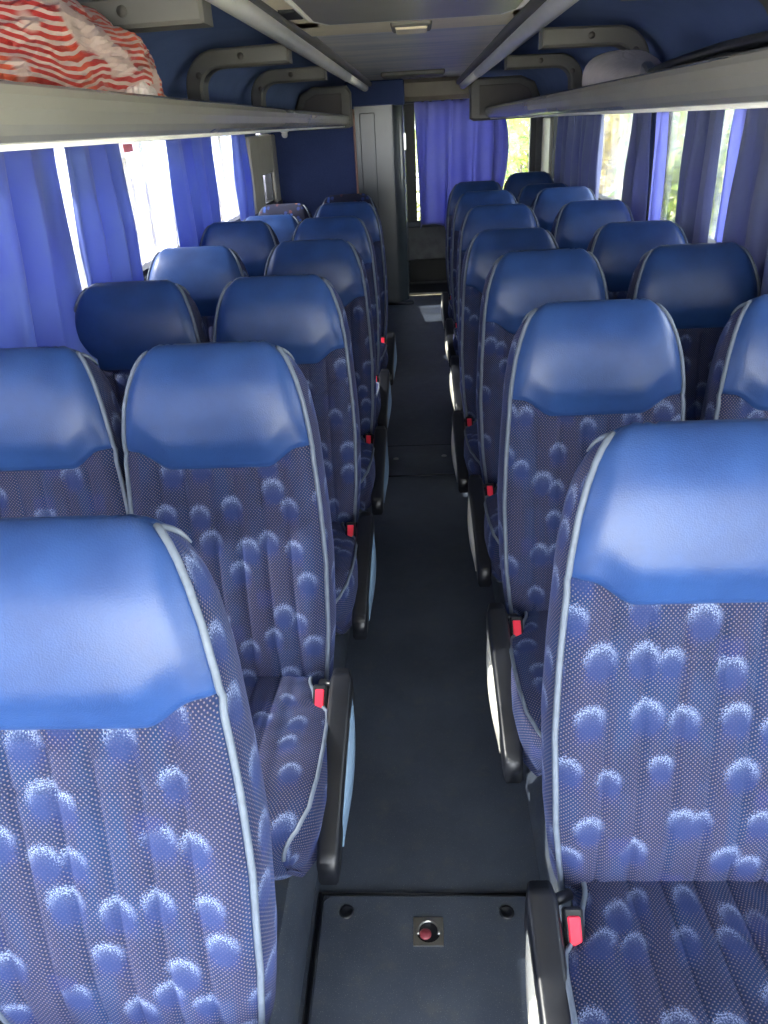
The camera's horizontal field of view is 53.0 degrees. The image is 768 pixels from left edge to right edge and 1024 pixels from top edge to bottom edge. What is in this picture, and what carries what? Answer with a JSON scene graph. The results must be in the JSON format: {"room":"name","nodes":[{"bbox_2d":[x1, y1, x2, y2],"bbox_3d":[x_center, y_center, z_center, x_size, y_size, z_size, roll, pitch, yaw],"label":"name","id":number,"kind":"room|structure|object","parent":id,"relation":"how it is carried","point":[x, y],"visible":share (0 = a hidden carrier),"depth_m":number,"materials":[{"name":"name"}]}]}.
{"room":"vehicle interior","nodes":[
{"label":"vehicle interior","id":0,"kind":"room"},
{"bbox_2d":[135,4,345,109],"bbox_3d":[-0.675,-1.584,2.816,0.760,0.360,8.800,-2,27,3],"label":"wall","id":1,"kind":"structure","parent":0,"point":[173,52],"depth_m":2.84,"materials":[{"name":"blue fabric"}]},
{"bbox_2d":[0,0,352,151],"bbox_3d":[-0.689,-1.287,2.337,0.660,0.293,7.675,-2,27,3],"label":"luggage rack","id":2,"kind":"object","parent":1,"relation":"attached to","point":[32,115],"depth_m":1.66,"materials":[{"name":"beige plastic"}]},
{"bbox_2d":[0,148,98,366],"bbox_3d":[-0.870,-0.377,1.964,0.262,1.005,1.161,-2,27,3],"label":"curtain","id":3,"kind":"object","parent":2,"relation":"hanging from","point":[40,284],"visible":0.31,"depth_m":2.08,"materials":[{"name":"blue fabric"}]},
{"bbox_2d":[0,0,166,96],"bbox_3d":[-0.643,-0.881,1.525,0.356,0.269,0.946,-2,27,3],"label":"plastic bag","id":4,"kind":"object","parent":2,"relation":"on","point":[68,43],"visible":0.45,"depth_m":1.32,"materials":[{"name":"red plastic"}]},
{"bbox_2d":[64,143,143,286],"bbox_3d":[-0.871,-0.681,2.623,0.074,1.054,0.448,-2,27,3],"label":"curtain","id":5,"kind":"object","parent":2,"relation":"hanging from","point":[103,213],"visible":0.36,"depth_m":2.42,"materials":[{"name":"blue fabric"}]},
{"bbox_2d":[165,137,220,246],"bbox_3d":[-0.877,-1.319,3.779,0.077,0.954,0.686,-2,27,3],"label":"curtain","id":6,"kind":"object","parent":2,"relation":"hanging from","point":[194,189],"visible":0.4,"depth_m":3.57,"materials":[{"name":"blue fabric"}]},
{"bbox_2d":[231,134,254,220],"bbox_3d":[-0.836,-1.810,4.748,0.071,0.954,0.268,-2,27,3],"label":"curtain","id":7,"kind":"object","parent":2,"relation":"hanging from","point":[242,175],"visible":0.44,"depth_m":4.59,"materials":[{"name":"blue fabric"}]},
{"bbox_2d":[281,131,288,137],"bbox_3d":[-0.675,-2.571,5.233,0.060,0.053,0.060,-2,27,3],"label":"reading lamp","id":8,"kind":"object","parent":2,"relation":"attached to","point":[285,133],"visible":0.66,"depth_m":5.22,"materials":[{"name":"beige plastic"}]},
{"bbox_2d":[0,283,561,1023],"bbox_3d":[0.196,-0.208,3.560,2.240,0.150,8.950,-2,27,3],"label":"floor","id":9,"kind":"structure","parent":0,"point":[433,809],"depth_m":2.16,"materials":[{"name":"plastic"}]},
{"bbox_2d":[0,346,128,517],"bbox_3d":[-0.741,0.247,1.561,0.433,1.030,0.620,-2,27,3],"label":"seat","id":10,"kind":"object","parent":9,"relation":"on","point":[62,453],"visible":0.2,"depth_m":1.57,"materials":[{"name":"leather"}]},
{"bbox_2d":[0,514,276,1023],"bbox_3d":[-0.348,0.586,0.844,0.475,1.030,0.620,-2,27,3],"label":"seat","id":11,"kind":"object","parent":9,"relation":"on","point":[137,883],"visible":1,"depth_m":0.92,"materials":[{"name":"fabric"}]},
{"bbox_2d":[74,280,207,412],"bbox_3d":[-0.718,-0.087,2.221,0.433,1.030,0.620,-2,27,3],"label":"seat","id":12,"kind":"object","parent":9,"relation":"on","point":[116,322],"visible":0.1,"depth_m":2.21,"materials":[{"name":"leather"}]},
{"bbox_2d":[147,246,248,341],"bbox_3d":[-0.687,-0.399,2.836,0.433,1.030,0.620,-2,27,3],"label":"seat","id":13,"kind":"object","parent":9,"relation":"on","point":[204,271],"visible":0.15,"depth_m":2.82,"materials":[{"name":"leather"}]},
{"bbox_2d":[122,340,354,884],"bbox_3d":[-0.308,0.244,1.519,0.475,1.030,0.620,-2,27,3],"label":"seat","id":14,"kind":"object","parent":9,"relation":"on","point":[221,441],"visible":0.66,"depth_m":1.56,"materials":[{"name":"fabric"}]},
{"bbox_2d":[243,675,325,879],"bbox_3d":[-0.319,0.503,1.579,0.405,0.148,0.491,-2,27,3],"label":"seat cushion","id":15,"kind":"object","parent":14,"relation":"on","point":[288,712],"depth_m":1.47,"materials":[{"name":"blue fabric"}]},
{"bbox_2d":[199,220,279,276],"bbox_3d":[-0.670,-0.773,3.577,0.433,1.030,0.620,-2,27,3],"label":"seat","id":16,"kind":"object","parent":9,"relation":"on","point":[253,241],"visible":0.08,"depth_m":3.56,"materials":[{"name":"leather"}]},
{"bbox_2d":[243,214,299,242],"bbox_3d":[-0.612,-1.046,4.210,0.433,1.030,0.620,-2,27,3],"label":"seat","id":17,"kind":"object","parent":9,"relation":"on","point":[284,226],"visible":0.05,"depth_m":4.19,"materials":[{"name":"leather"}]},
{"bbox_2d":[258,203,311,220],"bbox_3d":[-0.653,-1.464,5.100,0.433,1.030,0.620,-2,27,3],"label":"seat","id":18,"kind":"object","parent":9,"relation":"on","point":[301,212],"visible":0.06,"depth_m":5.08,"materials":[{"name":"fabric"}]},
{"bbox_2d":[213,274,375,639],"bbox_3d":[-0.272,-0.095,2.187,0.475,1.030,0.620,-2,27,3],"label":"seat","id":19,"kind":"object","parent":9,"relation":"on","point":[304,315],"visible":0.34,"depth_m":2.19,"materials":[{"name":"fabric"}]},
{"bbox_2d":[331,522,354,631],"bbox_3d":[-0.282,0.165,2.247,0.405,0.148,0.491,-2,27,3],"label":"seat cushion","id":20,"kind":"object","parent":19,"relation":"on","point":[343,532],"depth_m":2.09,"materials":[{"name":"blue fabric"}]},
{"bbox_2d":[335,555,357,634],"bbox_3d":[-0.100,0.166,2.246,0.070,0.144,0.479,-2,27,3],"label":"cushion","id":21,"kind":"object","parent":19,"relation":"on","point":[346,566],"depth_m":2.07,"materials":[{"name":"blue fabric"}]},
{"bbox_2d":[264,238,388,514],"bbox_3d":[-0.230,-0.429,2.846,0.475,1.030,0.620,-2,27,3],"label":"seat","id":22,"kind":"object","parent":9,"relation":"on","point":[337,261],"visible":0.26,"depth_m":2.84,"materials":[{"name":"leather"}]},
{"bbox_2d":[359,436,372,508],"bbox_3d":[-0.241,-0.170,2.905,0.405,0.148,0.491,-2,27,3],"label":"seat cushion","id":23,"kind":"object","parent":22,"relation":"on","point":[366,491],"depth_m":2.74,"materials":[{"name":"blue fabric"}]},
{"bbox_2d":[291,216,391,430],"bbox_3d":[-0.213,-0.781,3.542,0.475,1.030,0.620,-2,27,3],"label":"seat","id":24,"kind":"object","parent":9,"relation":"on","point":[352,229],"visible":0.16,"depth_m":3.54,"materials":[{"name":"leather"}]},
{"bbox_2d":[374,390,380,430],"bbox_3d":[-0.042,-0.520,3.601,0.070,0.144,0.479,-2,27,3],"label":"cushion","id":25,"kind":"object","parent":24,"relation":"on","point":[378,392],"depth_m":3.44,"materials":[{"name":"blue fabric"}]},
{"bbox_2d":[322,193,377,212],"bbox_3d":[-0.226,-1.511,5.058,0.433,1.030,0.620,-2,27,3],"label":"seat","id":26,"kind":"object","parent":9,"relation":"on","point":[340,197],"visible":0.02,"depth_m":5.04,"materials":[{"name":"leather"}]},
{"bbox_2d":[313,201,396,384],"bbox_3d":[-0.178,-1.111,4.192,0.475,1.030,0.620,-2,27,3],"label":"seat","id":27,"kind":"object","parent":9,"relation":"on","point":[363,210],"visible":0.19,"depth_m":4.19,"materials":[{"name":"leather"}]},
{"bbox_2d":[381,342,385,355],"bbox_3d":[-0.188,-0.852,4.252,0.405,0.148,0.491,-2,27,3],"label":"seat cushion","id":28,"kind":"object","parent":27,"relation":"on","point":[383,344],"depth_m":4.13,"materials":[{"name":"blue fabric"}]},
{"bbox_2d":[380,349,387,370],"bbox_3d":[-0.006,-0.850,4.251,0.070,0.144,0.479,-2,27,3],"label":"cushion","id":29,"kind":"object","parent":27,"relation":"on","point":[384,352],"depth_m":4.08,"materials":[{"name":"blue fabric"}]},
{"bbox_2d":[354,105,413,304],"bbox_3d":[0.030,-2.603,6.556,0.410,1.505,1.059,-2,27,3],"label":"door","id":30,"kind":"structure","parent":9,"relation":"on","point":[379,129],"depth_m":5.99,"materials":[{"name":"grey plastic"}]},
{"bbox_2d":[302,892,527,1023],"bbox_3d":[0.069,1.125,1.084,0.475,0.014,1.322,-2,27,3],"label":"floor hatch","id":31,"kind":"object","parent":9,"relation":"on","point":[374,959],"visible":0.98,"depth_m":1.54,"materials":[{"name":"plastic"}]},
{"bbox_2d":[417,923,439,942],"bbox_3d":[0.092,0.867,1.591,0.050,0.001,0.050,-2,27,3],"label":"latch","id":32,"kind":"object","parent":31,"relation":"on","point":[433,929],"depth_m":1.59,"materials":[{"name":"red plastic"}]},
{"bbox_2d":[388,444,454,476],"bbox_3d":[0.186,-0.260,3.825,0.442,0.008,0.387,-2,27,3],"label":"floor hatch","id":33,"kind":"object","parent":9,"relation":"on","point":[425,459],"visible":0.69,"depth_m":3.81,"materials":[{"name":"plastic"}]},
{"bbox_2d":[410,292,441,295],"bbox_3d":[0.359,-1.903,6.727,0.360,0.025,0.035,-2,27,3],"label":"trim","id":34,"kind":"structure","parent":9,"relation":"attached to","point":[423,293],"depth_m":6.71,"materials":[{"name":"silver metal"}]},
{"bbox_2d":[441,180,502,329],"bbox_3d":[0.611,-1.619,5.113,0.475,1.030,0.620,-2,27,3],"label":"seat","id":35,"kind":"object","parent":9,"relation":"on","point":[461,188],"visible":0.2,"depth_m":5.12,"materials":[{"name":"leather"}]},
{"bbox_2d":[448,305,454,327],"bbox_3d":[0.461,-1.349,5.190,0.070,0.144,0.479,-2,27,3],"label":"cushion","id":36,"kind":"object","parent":35,"relation":"on","point":[450,315],"depth_m":5.02,"materials":[{"name":"blue fabric"}]},
{"bbox_2d":[445,190,517,365],"bbox_3d":[0.580,-1.258,4.400,0.475,1.030,0.620,-2,27,3],"label":"seat","id":37,"kind":"object","parent":9,"relation":"on","point":[469,200],"visible":0.12,"depth_m":4.40,"materials":[{"name":"leather"}]},
{"bbox_2d":[453,335,458,355],"bbox_3d":[0.431,-0.988,4.477,0.070,0.144,0.479,-2,27,3],"label":"cushion","id":38,"kind":"object","parent":37,"relation":"on","point":[455,341],"depth_m":4.31,"materials":[{"name":"blue fabric"}]},
{"bbox_2d":[450,203,538,414],"bbox_3d":[0.547,-0.888,3.669,0.475,1.030,0.620,-2,27,3],"label":"seat","id":39,"kind":"object","parent":9,"relation":"on","point":[480,218],"visible":0.11,"depth_m":3.66,"materials":[{"name":"leather"}]},
{"bbox_2d":[451,227,558,492],"bbox_3d":[0.495,-0.523,2.992,0.475,1.030,0.620,-2,27,3],"label":"seat","id":40,"kind":"object","parent":9,"relation":"on","point":[486,247],"visible":0.27,"depth_m":3.00,"materials":[{"name":"fabric"}]},
{"bbox_2d":[466,421,479,460],"bbox_3d":[0.526,-0.265,3.049,0.405,0.148,0.491,-2,27,3],"label":"seat cushion","id":41,"kind":"object","parent":40,"relation":"on","point":[472,450],"depth_m":2.92,"materials":[{"name":"blue fabric"}]},
{"bbox_2d":[464,439,482,480],"bbox_3d":[0.346,-0.254,3.069,0.070,0.144,0.479,-2,27,3],"label":"cushion","id":42,"kind":"object","parent":40,"relation":"on","point":[472,466],"depth_m":2.89,"materials":[{"name":"blue fabric"}]},
{"bbox_2d":[503,171,553,198],"bbox_3d":[1.091,-1.934,5.684,0.433,1.030,0.620,-2,27,3],"label":"seat","id":43,"kind":"object","parent":9,"relation":"on","point":[515,182],"visible":0.11,"depth_m":5.67,"materials":[{"name":"leather"}]},
{"bbox_2d":[467,248,608,586],"bbox_3d":[0.493,-0.229,2.367,0.475,1.030,0.620,-2,27,3],"label":"seat","id":44,"kind":"object","parent":9,"relation":"on","point":[517,283],"visible":0.31,"depth_m":2.37,"materials":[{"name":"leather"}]},
{"bbox_2d":[486,489,498,538],"bbox_3d":[0.524,0.030,2.424,0.405,0.148,0.491,-2,27,3],"label":"seat cushion","id":45,"kind":"object","parent":44,"relation":"on","point":[492,532],"depth_m":2.34,"materials":[{"name":"blue fabric"}]},
{"bbox_2d":[484,514,501,581],"bbox_3d":[0.344,0.041,2.444,0.070,0.144,0.479,-2,27,3],"label":"cushion","id":46,"kind":"object","parent":44,"relation":"on","point":[491,534],"depth_m":2.28,"materials":[{"name":"blue fabric"}]},
{"bbox_2d":[516,183,567,206],"bbox_3d":[1.069,-1.569,5.029,0.433,1.030,0.620,-2,27,3],"label":"seat","id":47,"kind":"object","parent":9,"relation":"on","point":[527,194],"visible":0.06,"depth_m":5.02,"materials":[{"name":"leather"}]},
{"bbox_2d":[531,186,595,231],"bbox_3d":[1.039,-1.257,4.347,0.433,1.030,0.620,-2,27,3],"label":"seat","id":48,"kind":"object","parent":9,"relation":"on","point":[547,203],"visible":0.12,"depth_m":4.34,"materials":[{"name":"leather"}]},
{"bbox_2d":[486,298,685,782],"bbox_3d":[0.464,0.115,1.690,0.475,1.030,0.620,-2,27,3],"label":"seat","id":49,"kind":"object","parent":9,"relation":"on","point":[577,372],"visible":0.44,"depth_m":1.72,"materials":[{"name":"fabric"}]},
{"bbox_2d":[511,666,541,775],"bbox_3d":[0.315,0.384,1.767,0.070,0.144,0.479,-2,27,3],"label":"cushion","id":50,"kind":"object","parent":49,"relation":"on","point":[526,681],"depth_m":1.60,"materials":[{"name":"blue fabric"}]},
{"bbox_2d":[512,610,547,731],"bbox_3d":[0.495,0.373,1.747,0.405,0.148,0.491,-2,27,3],"label":"seat cushion","id":51,"kind":"object","parent":49,"relation":"on","point":[529,627],"depth_m":1.69,"materials":[{"name":"blue fabric"}]},
{"bbox_2d":[551,199,633,249],"bbox_3d":[1.008,-0.891,3.625,0.433,1.030,0.620,-2,27,3],"label":"seat","id":52,"kind":"object","parent":9,"relation":"on","point":[576,223],"visible":0.12,"depth_m":3.61,"materials":[{"name":"leather"}]},
{"bbox_2d":[586,220,687,298],"bbox_3d":[0.965,-0.503,2.859,0.433,1.030,0.620,-2,27,3],"label":"seat","id":53,"kind":"object","parent":9,"relation":"on","point":[619,247],"visible":0.09,"depth_m":2.85,"materials":[{"name":"leather"}]},
{"bbox_2d":[524,418,767,1023],"bbox_3d":[0.432,0.460,1.008,0.475,1.030,0.620,-2,27,3],"label":"seat","id":54,"kind":"object","parent":9,"relation":"on","point":[654,698],"visible":1,"depth_m":1.10,"materials":[{"name":"fabric"}]},
{"bbox_2d":[571,887,581,1023],"bbox_3d":[0.282,0.730,1.085,0.070,0.144,0.479,-2,27,3],"label":"cushion","id":55,"kind":"object","parent":54,"relation":"on","point":[576,892],"depth_m":1.11,"materials":[{"name":"blue fabric"}]},
{"bbox_2d":[569,879,767,1023],"bbox_3d":[0.463,0.719,1.065,0.405,0.148,0.491,-2,27,3],"label":"seat cushion","id":56,"kind":"object","parent":54,"relation":"on","point":[642,951],"depth_m":1.11,"materials":[{"name":"blue fabric"}]},
{"bbox_2d":[626,242,760,420],"bbox_3d":[0.962,-0.232,2.323,0.433,1.030,0.620,-2,27,3],"label":"seat","id":57,"kind":"object","parent":9,"relation":"on","point":[700,286],"visible":0.18,"depth_m":2.32,"materials":[{"name":"leather"}]},
{"bbox_2d":[700,294,767,419],"bbox_3d":[0.943,0.106,1.653,0.433,1.030,0.620,-2,27,3],"label":"seat","id":58,"kind":"object","parent":9,"relation":"on","point":[737,382],"visible":0.21,"depth_m":1.68,"materials":[{"name":"leather"}]},
{"bbox_2d":[271,108,356,217],"bbox_3d":[-0.516,-2.369,6.181,0.660,1.520,0.040,-2,27,3],"label":"wall","id":59,"kind":"structure","parent":0,"point":[314,165],"depth_m":5.99,"materials":[{"name":"blue fabric"}]},
{"bbox_2d":[352,109,358,193],"bbox_3d":[-0.195,-2.371,6.149,0.018,1.500,0.050,-2,27,3],"label":"trim","id":60,"kind":"structure","parent":59,"relation":"attached to","point":[354,133],"depth_m":5.92,"materials":[{"name":"plastic"}]},
{"bbox_2d":[344,79,404,107],"bbox_3d":[-0.068,-3.145,5.791,0.440,0.170,0.160,-2,27,3],"label":"trim","id":61,"kind":"structure","parent":59,"relation":"attached to","point":[391,91],"depth_m":5.72,"materials":[{"name":"blue fabric"}]},
{"bbox_2d":[316,24,506,80],"bbox_3d":[0.097,-1.671,2.515,0.930,0.050,9.200,-2,27,3],"label":"ceiling","id":62,"kind":"structure","parent":0,"point":[453,50],"depth_m":3.90,"materials":[{"name":"grey fabric"}]},
{"bbox_2d":[205,0,371,91],"bbox_3d":[-0.333,-1.357,2.098,0.082,0.127,8.061,-1,27,4],"label":"ceiling strip","id":63,"kind":"object","parent":62,"relation":"attached to","point":[257,14],"visible":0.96,"depth_m":2.45,"materials":[{"name":"beige plastic"}]},
{"bbox_2d":[348,75,367,91],"bbox_3d":[-0.177,-2.826,5.069,0.052,0.062,1.424,-1,27,4],"label":"diffuser","id":64,"kind":"object","parent":63,"relation":"attached to","point":[359,81],"depth_m":4.96,"materials":[{"name":"white plastic"}]},
{"bbox_2d":[262,0,529,35],"bbox_3d":[0.061,-1.178,1.650,0.790,0.069,2.410,-2,27,3],"label":"roof hatch","id":65,"kind":"object","parent":62,"relation":"attached to","point":[314,17],"visible":0.89,"depth_m":2.17,"materials":[{"name":"beige plastic"}]},
{"bbox_2d":[381,69,444,78],"bbox_3d":[0.211,-3.193,5.609,0.460,0.035,0.260,-2,27,3],"label":"ceiling vent","id":66,"kind":"object","parent":62,"relation":"in","point":[429,72],"visible":0.98,"depth_m":5.50,"materials":[{"name":"beige plastic"}]},
{"bbox_2d":[403,76,468,101],"bbox_3d":[0.457,-3.511,6.391,0.660,0.160,0.280,-2,27,3],"label":"trim","id":67,"kind":"structure","parent":62,"relation":"attached to","point":[438,88],"depth_m":6.27,"materials":[{"name":"grey plastic"}]},
{"bbox_2d":[456,0,578,88],"bbox_3d":[0.446,-1.366,2.060,0.082,0.138,8.061,-2,27,3],"label":"ceiling strip","id":68,"kind":"object","parent":62,"relation":"attached to","point":[535,15],"visible":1,"depth_m":2.61,"materials":[{"name":"beige plastic"}]},
{"bbox_2d":[460,72,478,88],"bbox_3d":[0.560,-2.830,5.035,0.052,0.064,1.424,-2,27,3],"label":"diffuser","id":69,"kind":"object","parent":68,"relation":"attached to","point":[466,78],"depth_m":4.92,"materials":[{"name":"white plastic"}]},
{"bbox_2d":[404,99,543,283],"bbox_3d":[0.320,-2.928,7.062,2.300,1.840,0.060,-2,27,3],"label":"wall","id":70,"kind":"structure","parent":0,"point":[425,242],"depth_m":7.21,"materials":[{"name":"grey plastic"}]},
{"bbox_2d":[408,220,441,227],"bbox_3d":[0.361,-2.665,7.115,0.450,0.060,0.050,-2,27,3],"label":"trim","id":71,"kind":"structure","parent":70,"relation":"attached to","point":[414,224],"depth_m":7.10,"materials":[{"name":"paint"}]},
{"bbox_2d":[410,258,446,281],"bbox_3d":[0.382,-2.295,7.313,0.550,0.200,0.030,-2,27,3],"label":"trim","id":72,"kind":"structure","parent":70,"relation":"attached to","point":[421,270],"depth_m":7.30,"materials":[{"name":"black plastic"}]},
{"bbox_2d":[414,99,491,229],"bbox_3d":[0.764,-3.065,6.825,1.040,1.094,0.103,-2,27,3],"label":"curtain","id":73,"kind":"object","parent":70,"relation":"hanging from","point":[453,148],"visible":0.72,"depth_m":6.78,"materials":[{"name":"blue fabric"}]},
{"bbox_2d":[404,103,535,221],"bbox_3d":[0.752,-3.129,6.908,1.190,0.995,0.120,-2,27,3],"label":"window","id":74,"kind":"structure","parent":70,"relation":"in","point":[409,108],"depth_m":6.84,"materials":[{"name":"black glass"}]},
{"bbox_2d":[491,119,508,188],"bbox_3d":[1.007,-3.160,6.723,0.157,0.791,0.038,-2,27,3],"label":"curtain","id":75,"kind":"object","parent":70,"relation":"hanging from","point":[500,139],"visible":0.62,"depth_m":6.72,"materials":[{"name":"blue fabric"}]},
{"bbox_2d":[553,112,656,220],"bbox_3d":[1.304,-0.861,3.098,0.060,1.620,8.800,-2,27,3],"label":"wall","id":76,"kind":"structure","parent":0,"point":[654,113],"depth_m":3.70,"materials":[{"name":"grey plastic"}]},
{"bbox_2d":[541,117,553,174],"bbox_3d":[1.409,-2.943,6.683,0.035,0.860,0.460,-2,27,3],"label":"trim","id":77,"kind":"structure","parent":76,"relation":"attached to","point":[547,125],"depth_m":6.50,"materials":[{"name":"white plastic"}]},
{"bbox_2d":[551,116,557,180],"bbox_3d":[1.411,-2.815,5.962,0.070,0.520,0.920,-2,27,3],"label":"window","id":78,"kind":"structure","parent":76,"relation":"in","point":[555,123],"depth_m":6.34,"materials":[{"name":"black glass"}]},
{"bbox_2d":[598,112,652,200],"bbox_3d":[1.354,-2.136,4.620,0.070,0.520,1.930,-2,27,3],"label":"window","id":79,"kind":"structure","parent":76,"relation":"in","point":[617,127],"depth_m":4.58,"materials":[{"name":"clear glass"}]},
{"bbox_2d":[646,109,733,242],"bbox_3d":[1.284,-1.316,3.002,0.070,0.520,1.520,-2,27,3],"label":"window","id":80,"kind":"structure","parent":76,"relation":"in","point":[677,120],"depth_m":3.47,"materials":[{"name":"clear glass"}]},
{"bbox_2d":[481,0,767,95],"bbox_3d":[0.902,-1.627,2.727,0.760,0.360,8.800,-2,27,3],"label":"wall","id":81,"kind":"structure","parent":0,"point":[671,29],"depth_m":2.52,"materials":[{"name":"blue fabric"}]},
{"bbox_2d":[469,0,767,120],"bbox_3d":[0.845,-1.329,2.249,0.725,0.293,7.675,-2,27,3],"label":"luggage rack","id":82,"kind":"object","parent":81,"relation":"attached to","point":[739,80],"depth_m":2.21,"materials":[{"name":"beige plastic"}]},
{"bbox_2d":[554,116,574,186],"bbox_3d":[1.306,-2.411,5.646,0.077,0.904,0.668,-2,27,3],"label":"curtain","id":83,"kind":"object","parent":82,"relation":"hanging from","point":[566,124],"visible":0.47,"depth_m":5.45,"materials":[{"name":"blue fabric"}]},
{"bbox_2d":[570,114,604,199],"bbox_3d":[1.276,-1.998,4.888,0.071,0.954,0.809,-2,27,3],"label":"curtain","id":84,"kind":"object","parent":82,"relation":"hanging from","point":[587,148],"visible":0.4,"depth_m":4.71,"materials":[{"name":"blue fabric"}]},
{"bbox_2d":[582,49,660,86],"bbox_3d":[0.773,-1.412,2.482,0.242,0.142,0.441,-2,27,3],"label":"hat","id":85,"kind":"object","parent":82,"relation":"on","point":[617,64],"visible":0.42,"depth_m":2.40,"materials":[{"name":"grey fabric"}]},
{"bbox_2d":[621,113,651,220],"bbox_3d":[1.227,-1.463,3.831,0.074,0.954,0.344,-1,27,5],"label":"curtain","id":86,"kind":"object","parent":82,"relation":"hanging from","point":[636,173],"visible":0.39,"depth_m":3.66,"materials":[{"name":"blue fabric"}]},
{"bbox_2d":[648,112,668,219],"bbox_3d":[1.234,-1.524,3.506,0.035,0.554,0.184,-2,27,3],"label":"curtain","id":87,"kind":"object","parent":82,"relation":"hanging from","point":[662,118],"visible":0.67,"depth_m":3.45,"materials":[{"name":"blue fabric"}]},
{"bbox_2d":[675,110,724,243],"bbox_3d":[1.193,-1.026,3.023,0.072,1.004,0.360,-2,27,3],"label":"curtain","id":88,"kind":"object","parent":82,"relation":"hanging from","point":[704,128],"visible":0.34,"depth_m":2.86,"materials":[{"name":"blue fabric"}]},
{"bbox_2d":[640,30,767,73],"bbox_3d":[0.790,-1.024,1.793,0.284,0.111,1.322,-2,27,3],"label":"bag","id":89,"kind":"object","parent":82,"relation":"on","point":[759,40],"visible":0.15,"depth_m":1.53,"materials":[{"name":"black fabric"}]},
{"bbox_2d":[714,109,746,242],"bbox_3d":[1.196,-1.142,2.631,0.034,0.444,0.136,-2,27,3],"label":"curtain","id":90,"kind":"object","parent":82,"relation":"hanging from","point":[739,116],"visible":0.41,"depth_m":2.64,"materials":[{"name":"blue fabric"}]},
{"bbox_2d":[722,108,767,295],"bbox_3d":[1.171,-0.658,2.385,0.075,1.084,0.646,-2,27,3],"label":"curtain","id":91,"kind":"object","parent":82,"relation":"hanging from","point":[746,222],"visible":0.3,"depth_m":2.41,"materials":[{"name":"blue fabric"}]},
{"bbox_3d":[-0.991,-0.798,3.228,0.060,1.620,8.800,-2,27,3],"label":"wall","id":92,"kind":"structure","parent":0,"visible":0},
{"bbox_2d":[54,135,240,289],"bbox_3d":[-0.984,-1.529,3.676,0.070,0.520,3.140,-2,27,3],"label":"window","id":93,"kind":"structure","parent":92,"relation":"in","point":[146,169],"depth_m":3.36,"materials":[{"name":"clear glass"}]},
{"bbox_2d":[122,144,133,152],"bbox_3d":[-1.023,-1.454,3.076,0.002,0.030,0.110,-2,27,3],"label":"window sticker","id":94,"kind":"object","parent":93,"relation":"attached to","point":[126,147],"visible":1,"depth_m":3.07,"materials":[{"name":"red paper"}]},
{"bbox_2d":[144,200,282,280],"bbox_3d":[-0.981,-0.687,2.611,0.050,0.030,8.200,-2,27,3],"label":"trim","id":95,"kind":"structure","parent":92,"relation":"attached to","point":[280,201],"depth_m":5.77,"materials":[{"name":"paint"}]},
{"bbox_2d":[245,134,280,213],"bbox_3d":[-0.862,-2.440,5.554,0.035,0.505,1.040,-2,27,3],"label":"trim","id":96,"kind":"structure","parent":92,"relation":"attached to","point":[261,149],"depth_m":5.39,"materials":[{"name":"grey plastic"}]},
{"bbox_2d":[254,133,274,204],"bbox_3d":[-0.901,-2.509,5.611,0.070,0.520,0.480,-2,27,3],"label":"window","id":97,"kind":"structure","parent":92,"relation":"in","point":[267,179],"depth_m":5.86,"materials":[{"name":"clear glass"}]},
{"label":"outside","id":98,"kind":"structure","parent":0,"visible":0},
{"bbox_2d":[416,154,523,219],"bbox_3d":[0.317,-0.010,5.590,120.000,0.040,120.000,-2,27,3],"label":"ground","id":99,"kind":"structure","parent":98,"point":[417,180],"depth_m":31.06,"materials":[{"name":"green plant"}]},
{"bbox_2d":[414,113,419,219],"bbox_3d":[-0.300,-6.492,14.052,2.907,4.082,2.812,-2,27,3],"label":"shrub","id":100,"kind":"object","parent":99,"relation":"on","point":[418,204],"visible":0.02,"depth_m":13.78,"materials":[{"name":"yellow plant"}]},
{"bbox_2d":[503,118,529,187],"bbox_3d":[2.341,-6.336,13.094,2.461,4.361,2.444,-2,27,3],"label":"shrub","id":101,"kind":"object","parent":99,"relation":"on","point":[518,138],"visible":0.1,"depth_m":13.01,"materials":[{"name":"yellow plant"}]},
{"bbox_2d":[505,121,528,178],"bbox_3d":[3.182,-8.392,16.908,3.124,4.547,2.678,-23,33,-34],"label":"shrub","id":102,"kind":"object","parent":99,"relation":"on","point":[507,172],"visible":0.02,"depth_m":17.05,"materials":[{"name":"green plant"}]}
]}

